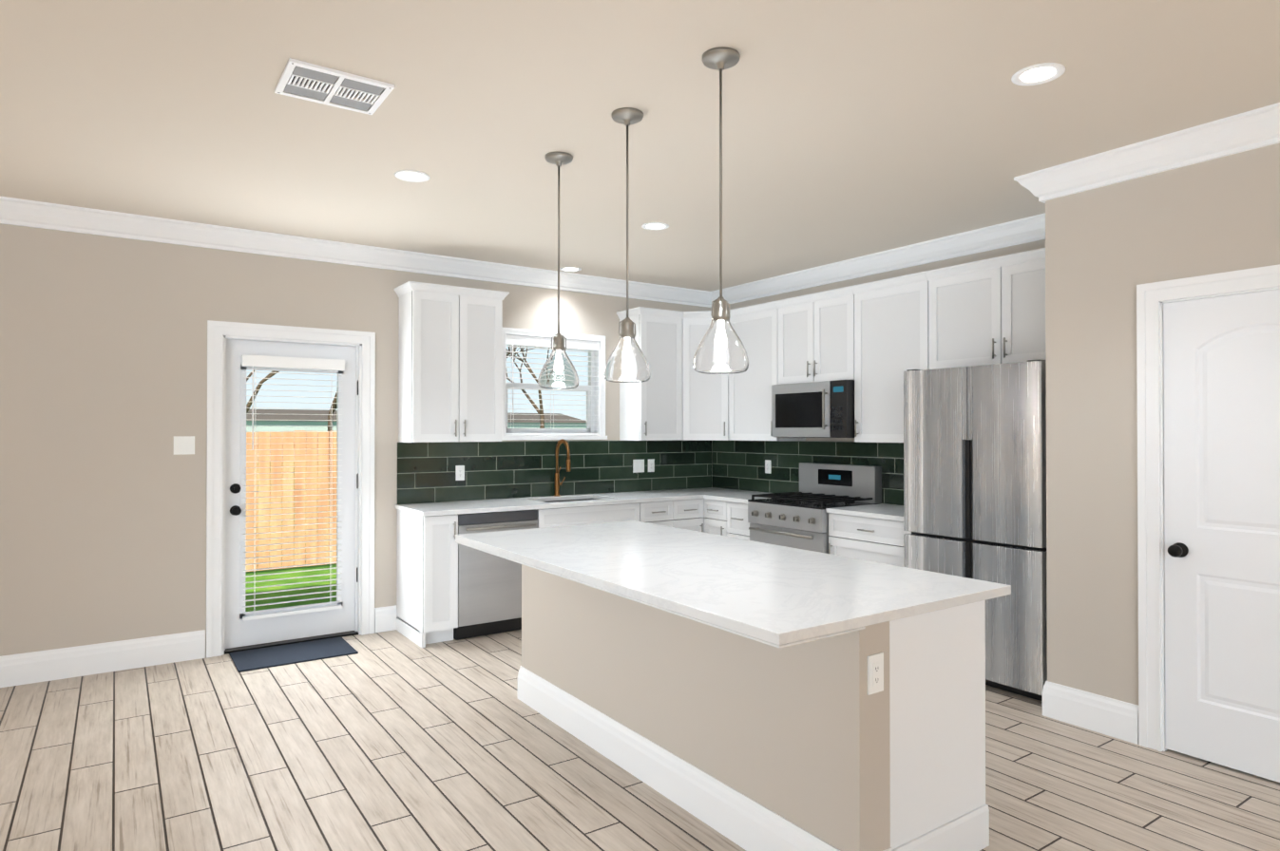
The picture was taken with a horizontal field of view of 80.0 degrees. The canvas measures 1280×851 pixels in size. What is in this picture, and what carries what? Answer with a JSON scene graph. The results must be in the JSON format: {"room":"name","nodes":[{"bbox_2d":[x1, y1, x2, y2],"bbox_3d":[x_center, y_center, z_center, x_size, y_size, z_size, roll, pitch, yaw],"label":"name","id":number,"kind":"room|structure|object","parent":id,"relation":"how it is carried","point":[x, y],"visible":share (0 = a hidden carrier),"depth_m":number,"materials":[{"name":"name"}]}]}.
{"room":"kitchen","nodes":[
{"label":"kitchen","id":0,"kind":"room"},
{"bbox_2d":[0,223,710,657],"bbox_3d":[-2.346,0.110,5.303,7.260,2.760,0.160,0,-1,-34],"label":"wall","id":1,"kind":"structure","parent":0,"point":[103,405],"depth_m":4.68,"materials":[{"name":"beige paint"}]},
{"bbox_2d":[0,630,205,687],"bbox_3d":[-3.958,1.393,4.078,2.848,0.176,0.017,0,-1,-34],"label":"baseboard","id":2,"kind":"structure","parent":1,"relation":"attached to","point":[42,666],"depth_m":4.57,"materials":[{"name":"white paint"}]},
{"bbox_2d":[173,436,194,455],"bbox_3d":[-2.884,0.126,4.831,0.116,0.115,0.009,0,-1,-34],"label":"light switch","id":3,"kind":"object","parent":1,"relation":"attached to","point":[183,445],"visible":1,"depth_m":4.83,"materials":[{"name":"white plastic"}]},
{"bbox_2d":[206,320,375,658],"bbox_3d":[-2.390,0.408,5.258,1.052,2.162,0.180,0,-1,-34],"label":"door frame","id":4,"kind":"structure","parent":1,"relation":"attached to","point":[220,333],"depth_m":5.14,"materials":[{"name":"white paint"}]},
{"bbox_2d":[225,339,358,649],"bbox_3d":[-2.373,0.452,5.244,0.854,2.038,0.133,0,-1,-34],"label":"exterior door","id":5,"kind":"structure","parent":1,"relation":"in","point":[244,628],"depth_m":5.21,"materials":[{"name":"white paint"}]},
{"bbox_2d":[0,196,710,307],"bbox_3d":[-2.156,-1.206,5.283,6.980,0.130,0.105,0,-1,-34],"label":"crown molding","id":6,"kind":"structure","parent":1,"relation":"attached to","point":[19,212],"depth_m":5.20,"materials":[{"name":"white paint"}]},
{"bbox_2d":[393,281,509,442],"bbox_3d":[-1.391,-0.439,5.647,0.752,1.122,0.359,0,-1,-34],"label":"upper cabinet","id":7,"kind":"object","parent":1,"relation":"attached to","point":[449,363],"visible":1,"depth_m":5.51,"materials":[{"name":"white paint"}]},
{"bbox_2d":[501,327,607,440],"bbox_3d":[-0.742,-0.329,6.379,1.000,0.897,0.170,0,-1,-34],"label":"window","id":8,"kind":"structure","parent":1,"relation":"in","point":[594,346],"depth_m":6.39,"materials":[{"name":"white paint"}]},
{"bbox_2d":[397,440,711,504],"bbox_3d":[-0.547,0.356,6.434,2.989,0.454,0.008,0,-1,-34],"label":"backsplash","id":9,"kind":"structure","parent":1,"relation":"attached to","point":[426,472],"depth_m":6.25,"materials":[{"name":"green tile"}]},
{"bbox_2d":[455,465,464,480],"bbox_3d":[-1.379,0.364,5.853,0.070,0.115,0.007,0,-1,-34],"label":"electrical outlet","id":10,"kind":"object","parent":9,"relation":"attached to","point":[459,472],"visible":1,"depth_m":5.85,"materials":[{"name":"white plastic"}]},
{"bbox_2d":[632,459,644,473],"bbox_3d":[-0.010,0.361,6.792,0.116,0.115,0.009,0,-1,-34],"label":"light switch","id":11,"kind":"object","parent":9,"relation":"attached to","point":[638,466],"visible":1,"depth_m":6.79,"materials":[{"name":"white plastic"}]},
{"bbox_2d":[648,458,654,472],"bbox_3d":[0.101,0.361,6.869,0.070,0.115,0.007,0,-1,-34],"label":"electrical outlet","id":12,"kind":"object","parent":9,"relation":"attached to","point":[651,466],"visible":1,"depth_m":6.87,"materials":[{"name":"white plastic"}]},
{"bbox_2d":[616,306,726,440],"bbox_3d":[0.266,-0.432,6.625,0.720,1.122,0.623,0,-1,-34],"label":"upper cabinet","id":13,"kind":"object","parent":1,"relation":"attached to","point":[676,396],"depth_m":6.63,"materials":[{"name":"white paint"}]},
{"bbox_2d":[0,630,1279,850],"bbox_3d":[0.319,1.492,1.555,7.420,0.060,9.340,0,-1,-34],"label":"floor","id":14,"kind":"structure","parent":0,"point":[395,740],"depth_m":3.22,"materials":[{"name":"beige tile"}]},
{"bbox_2d":[229,636,358,672],"bbox_3d":[-2.252,1.481,4.966,0.695,0.010,0.455,0,-1,-34],"label":"doormat","id":15,"kind":"object","parent":14,"relation":"on","point":[281,655],"visible":1,"depth_m":4.93,"materials":[{"name":"grey fabric"}]},
{"bbox_2d":[396,510,458,648],"bbox_3d":[-1.506,1.050,5.391,0.248,0.881,0.632,0,-1,-34],"label":"base cabinet","id":16,"kind":"object","parent":14,"relation":"on","point":[427,579],"visible":0.88,"depth_m":5.20,"materials":[{"name":"white paint"}]},
{"bbox_2d":[453,509,537,640],"bbox_3d":[-1.144,1.055,5.623,0.606,0.875,0.639,0,-1,-34],"label":"dishwasher","id":17,"kind":"object","parent":14,"relation":"on","point":[489,594],"visible":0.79,"depth_m":5.36,"materials":[{"name":"silver metal"}]},
{"bbox_2d":[535,502,639,528],"bbox_3d":[-0.530,1.055,6.062,0.898,0.881,0.632,0,-1,-34],"label":"base cabinet","id":18,"kind":"object","parent":14,"relation":"on","point":[579,515],"visible":0.23,"depth_m":5.82,"materials":[{"name":"white paint"}]},
{"bbox_2d":[638,498,750,540],"bbox_3d":[0.518,1.058,6.433,1.246,0.881,1.206,0,-1,-34],"label":"base cabinet","id":19,"kind":"object","parent":14,"relation":"on","point":[725,519],"visible":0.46,"depth_m":6.26,"materials":[{"name":"white paint"}]},
{"bbox_2d":[394,487,745,516],"bbox_3d":[-0.375,0.598,6.176,3.013,0.032,0.625,0,-1,-34],"label":"countertop","id":20,"kind":"structure","parent":19,"relation":"on","point":[427,509],"depth_m":5.79,"materials":[{"name":"white stone"}]},
{"bbox_2d":[553,439,570,496],"bbox_3d":[-0.613,0.347,6.229,0.109,0.470,0.238,0,-1,-34],"label":"faucet","id":21,"kind":"object","parent":20,"relation":"on","point":[558,484],"visible":1,"depth_m":6.27,"materials":[{"name":"gold metal"}]},
{"bbox_2d":[544,498,594,502],"bbox_3d":[-0.543,0.710,6.083,0.634,0.190,0.404,0,-1,-34],"label":"sink","id":22,"kind":"object","parent":20,"relation":"in","point":[569,501],"depth_m":6.31,"materials":[{"name":"silver metal"}]},
{"bbox_2d":[702,491,771,503],"bbox_3d":[0.949,0.599,6.342,0.643,0.032,0.558,0,-1,-34],"label":"countertop","id":23,"kind":"structure","parent":19,"relation":"on","point":[742,497],"depth_m":6.38,"materials":[{"name":"white stone"}]},
{"bbox_2d":[455,539,1011,850],"bbox_3d":[0.171,1.034,3.301,1.128,0.882,2.340,0,-1,-34],"label":"kitchen island","id":24,"kind":"object","parent":14,"relation":"on","point":[717,683],"depth_m":2.61,"materials":[{"name":"white paint"}]},
{"bbox_2d":[455,520,1011,642],"bbox_3d":[0.167,0.577,3.302,1.120,0.032,2.340,0,-1,-34],"label":"island countertop","id":25,"kind":"structure","parent":24,"relation":"on","point":[773,591],"depth_m":2.82,"materials":[{"name":"white stone"}]},
{"bbox_2d":[867,652,883,695],"bbox_3d":[0.710,0.747,2.298,0.070,0.115,0.007,0,-1,-34],"label":"outlet","id":26,"kind":"object","parent":24,"relation":"attached to","point":[875,674],"visible":1,"depth_m":2.29,"materials":[{"name":"white plastic"}]},
{"bbox_2d":[747,462,881,554],"bbox_3d":[1.297,0.898,5.775,0.690,1.190,0.756,0,-1,-34],"label":"range","id":27,"kind":"object","parent":14,"relation":"on","point":[799,520],"visible":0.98,"depth_m":5.69,"materials":[{"name":"silver metal"}]},
{"bbox_2d":[828,514,911,567],"bbox_3d":[1.740,1.048,5.198,0.632,0.881,0.686,0,-1,-34],"label":"base cabinet","id":28,"kind":"object","parent":14,"relation":"on","point":[880,541],"visible":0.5,"depth_m":5.05,"materials":[{"name":"white paint"}]},
{"bbox_2d":[825,503,903,521],"bbox_3d":[1.744,0.591,5.203,0.623,0.032,0.684,0,-1,-34],"label":"countertop","id":29,"kind":"structure","parent":28,"relation":"on","point":[888,512],"depth_m":5.16,"materials":[{"name":"white stone"}]},
{"bbox_2d":[903,360,1047,701],"bbox_3d":[2.147,0.570,4.541,0.688,1.828,0.850,0,-1,-34],"label":"refrigerator","id":30,"kind":"object","parent":14,"relation":"on","point":[974,472],"visible":0.69,"depth_m":4.23,"materials":[{"name":"silver metal"}]},
{"bbox_2d":[0,0,1279,291],"bbox_3d":[0.319,-1.338,1.576,7.420,0.080,9.340,0,-1,-34],"label":"ceiling","id":31,"kind":"structure","parent":0,"point":[855,127],"depth_m":3.15,"materials":[{"name":"beige paint"}]},
{"bbox_2d":[274,57,394,114],"bbox_3d":[-1.165,-1.282,2.906,0.365,0.012,0.305,0,-1,-34],"label":"ceiling vent","id":32,"kind":"object","parent":31,"relation":"in","point":[324,85],"visible":1,"depth_m":2.89,"materials":[{"name":"white metal"}]},
{"bbox_2d":[394,170,429,182],"bbox_3d":[-1.168,-1.277,3.914,0.176,0.006,0.176,0,-1,-34],"label":"recessed light","id":33,"kind":"object","parent":31,"relation":"in","point":[411,176],"visible":1,"depth_m":3.91,"materials":[{"name":"white paint"}]},
{"bbox_2d":[537,152,579,389],"bbox_3d":[-0.387,-0.730,3.635,0.196,1.104,0.196,0,-1,-34],"label":"pendant light","id":34,"kind":"object","parent":31,"relation":"hanging from","point":[558,372],"visible":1,"depth_m":3.59,"materials":[{"name":"clear glass"}]},
{"bbox_2d":[559,267,581,271],"bbox_3d":[-0.560,-1.260,6.167,0.176,0.006,0.176,0,-1,-34],"label":"recessed light","id":35,"kind":"object","parent":31,"relation":"in","point":[569,269],"visible":0.98,"depth_m":6.16,"materials":[{"name":"white paint"}]},
{"bbox_2d":[603,107,650,382],"bbox_3d":[-0.052,-0.734,3.149,0.196,1.104,0.196,0,-1,-34],"label":"pendant light","id":36,"kind":"object","parent":31,"relation":"hanging from","point":[626,362],"visible":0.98,"depth_m":3.10,"materials":[{"name":"clear glass"}]},
{"bbox_2d":[641,222,668,229],"bbox_3d":[0.098,-1.270,4.870,0.176,0.006,0.176,0,-1,-34],"label":"recessed light","id":37,"kind":"object","parent":31,"relation":"in","point":[656,226],"visible":1,"depth_m":4.86,"materials":[{"name":"white paint"}]},
{"bbox_2d":[692,47,748,374],"bbox_3d":[0.282,-0.737,2.662,0.196,1.104,0.196,0,-1,-34],"label":"pendant light","id":38,"kind":"object","parent":31,"relation":"hanging from","point":[720,350],"visible":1,"depth_m":2.62,"materials":[{"name":"clear glass"}]},
{"bbox_2d":[1011,62,1065,85],"bbox_3d":[1.459,-1.286,2.799,0.176,0.006,0.176,0,-1,-34],"label":"recessed light","id":39,"kind":"object","parent":31,"relation":"in","point":[1039,74],"visible":1,"depth_m":2.79,"materials":[{"name":"white paint"}]},
{"bbox_2d":[710,240,1037,504],"bbox_3d":[3.265,0.098,3.687,0.160,2.760,9.180,0,-1,-34],"label":"wall","id":40,"kind":"structure","parent":0,"point":[1029,246],"depth_m":5.68,"materials":[{"name":"beige paint"}]},
{"bbox_2d":[726,301,805,440],"bbox_3d":[0.877,-0.431,6.697,0.368,1.122,1.197,0,-1,-34],"label":"upper cabinet","id":41,"kind":"object","parent":40,"relation":"attached to","point":[749,392],"depth_m":6.35,"materials":[{"name":"white paint"}]},
{"bbox_2d":[712,440,903,505],"bbox_3d":[1.442,0.354,6.188,0.008,0.454,2.647,0,-1,-34],"label":"backsplash","id":42,"kind":"structure","parent":40,"relation":"attached to","point":[738,465],"depth_m":6.45,"materials":[{"name":"green tile"}]},
{"bbox_2d":[764,459,771,474],"bbox_3d":[1.115,0.360,6.649,0.007,0.115,0.070,0,-1,-34],"label":"electrical outlet","id":43,"kind":"object","parent":42,"relation":"attached to","point":[768,466],"visible":1,"depth_m":6.64,"materials":[{"name":"white plastic"}]},
{"bbox_2d":[774,286,854,384],"bbox_3d":[1.439,-0.663,5.890,0.359,0.670,0.768,0,-1,-34],"label":"upper cabinet","id":44,"kind":"object","parent":40,"relation":"attached to","point":[815,336],"visible":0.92,"depth_m":5.78,"materials":[{"name":"white paint"}]},
{"bbox_2d":[771,380,854,438],"bbox_3d":[1.406,-0.116,5.857,0.441,0.418,0.752,0,-1,-34],"label":"microwave","id":45,"kind":"object","parent":44,"relation":"attached to","point":[819,410],"visible":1,"depth_m":5.70,"materials":[{"name":"silver metal"}]},
{"bbox_2d":[710,215,1045,307],"bbox_3d":[1.693,-1.202,5.753,0.105,0.130,3.470,0,-1,-34],"label":"crown molding","id":46,"kind":"structure","parent":40,"relation":"attached to","point":[1030,229],"depth_m":5.49,"materials":[{"name":"white paint"}]},
{"bbox_2d":[850,271,928,442],"bbox_3d":[1.829,-0.441,5.320,0.359,1.122,0.607,0,-1,-34],"label":"upper cabinet","id":47,"kind":"object","parent":40,"relation":"attached to","point":[890,331],"visible":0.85,"depth_m":5.26,"materials":[{"name":"white paint"}]},
{"bbox_2d":[924,248,1045,369],"bbox_3d":[2.284,-0.684,4.659,0.359,0.647,0.996,0,-1,-34],"label":"upper cabinet","id":48,"kind":"object","parent":40,"relation":"attached to","point":[987,312],"visible":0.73,"depth_m":4.65,"materials":[{"name":"white paint"}]},
{"bbox_2d":[1037,142,1279,706],"bbox_3d":[2.624,0.094,3.209,0.120,2.760,1.761,0,-1,-34],"label":"wall","id":49,"kind":"structure","parent":0,"point":[1220,215],"depth_m":3.65,"materials":[{"name":"beige paint"}]},
{"bbox_2d":[1042,680,1138,745],"bbox_3d":[2.188,1.390,3.721,0.027,0.176,0.442,0,-1,-34],"label":"baseboard","id":50,"kind":"structure","parent":49,"relation":"attached to","point":[1116,718],"depth_m":3.70,"materials":[{"name":"white paint"}]},
{"bbox_2d":[1013,102,1279,203],"bbox_3d":[2.530,-1.221,3.155,0.105,0.130,1.970,0,-1,-34],"label":"crown molding","id":51,"kind":"structure","parent":49,"relation":"attached to","point":[1245,131],"depth_m":3.42,"materials":[{"name":"white paint"}]},
{"bbox_2d":[1136,264,1279,751],"bbox_3d":[2.620,0.409,3.193,0.140,2.129,0.918,0,-1,-34],"label":"door frame","id":52,"kind":"structure","parent":49,"relation":"attached to","point":[1153,298],"depth_m":3.48,"materials":[{"name":"white paint"}]},
{"bbox_2d":[1163,289,1279,783],"bbox_3d":[2.570,0.451,3.152,0.109,2.017,0.731,0,-1,-34],"label":"pantry door","id":53,"kind":"structure","parent":49,"relation":"in","point":[1221,369],"depth_m":3.28,"materials":[{"name":"white paint"}]},
{"label":"outside","id":54,"kind":"structure","parent":0,"visible":0},
{"bbox_2d":[245,461,336,611],"bbox_3d":[2.578,2.034,13.890,100.000,0.200,100.000,0,-1,-34],"label":"lawn","id":55,"kind":"structure","parent":54,"point":[287,587],"depth_m":8.99,"materials":[{"name":"green plant"}]},
{"bbox_2d":[246,345,549,431],"bbox_3d":[9.382,-2.361,20.446,45.866,8.688,64.494,0,-1,-34],"label":"trees","id":56,"kind":"object","parent":55,"relation":"on","point":[538,410],"depth_m":41.75,"materials":[{"name":"brown plant"}]},
{"bbox_2d":[246,409,586,460],"bbox_3d":[-5.870,-0.287,24.435,42.800,4.600,75.720,0,-1,-34],"label":"houses","id":57,"kind":"structure","parent":55,"relation":"on","point":[276,416],"depth_m":49.39,"materials":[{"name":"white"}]},
{"bbox_2d":[245,430,336,572],"bbox_3d":[-1.626,0.881,-1.755,23.340,1.812,22.960,0,-1,-34],"label":"fence","id":58,"kind":"object","parent":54,"point":[302,447],"depth_m":10.06,"materials":[{"name":"brown wood"}]}
]}

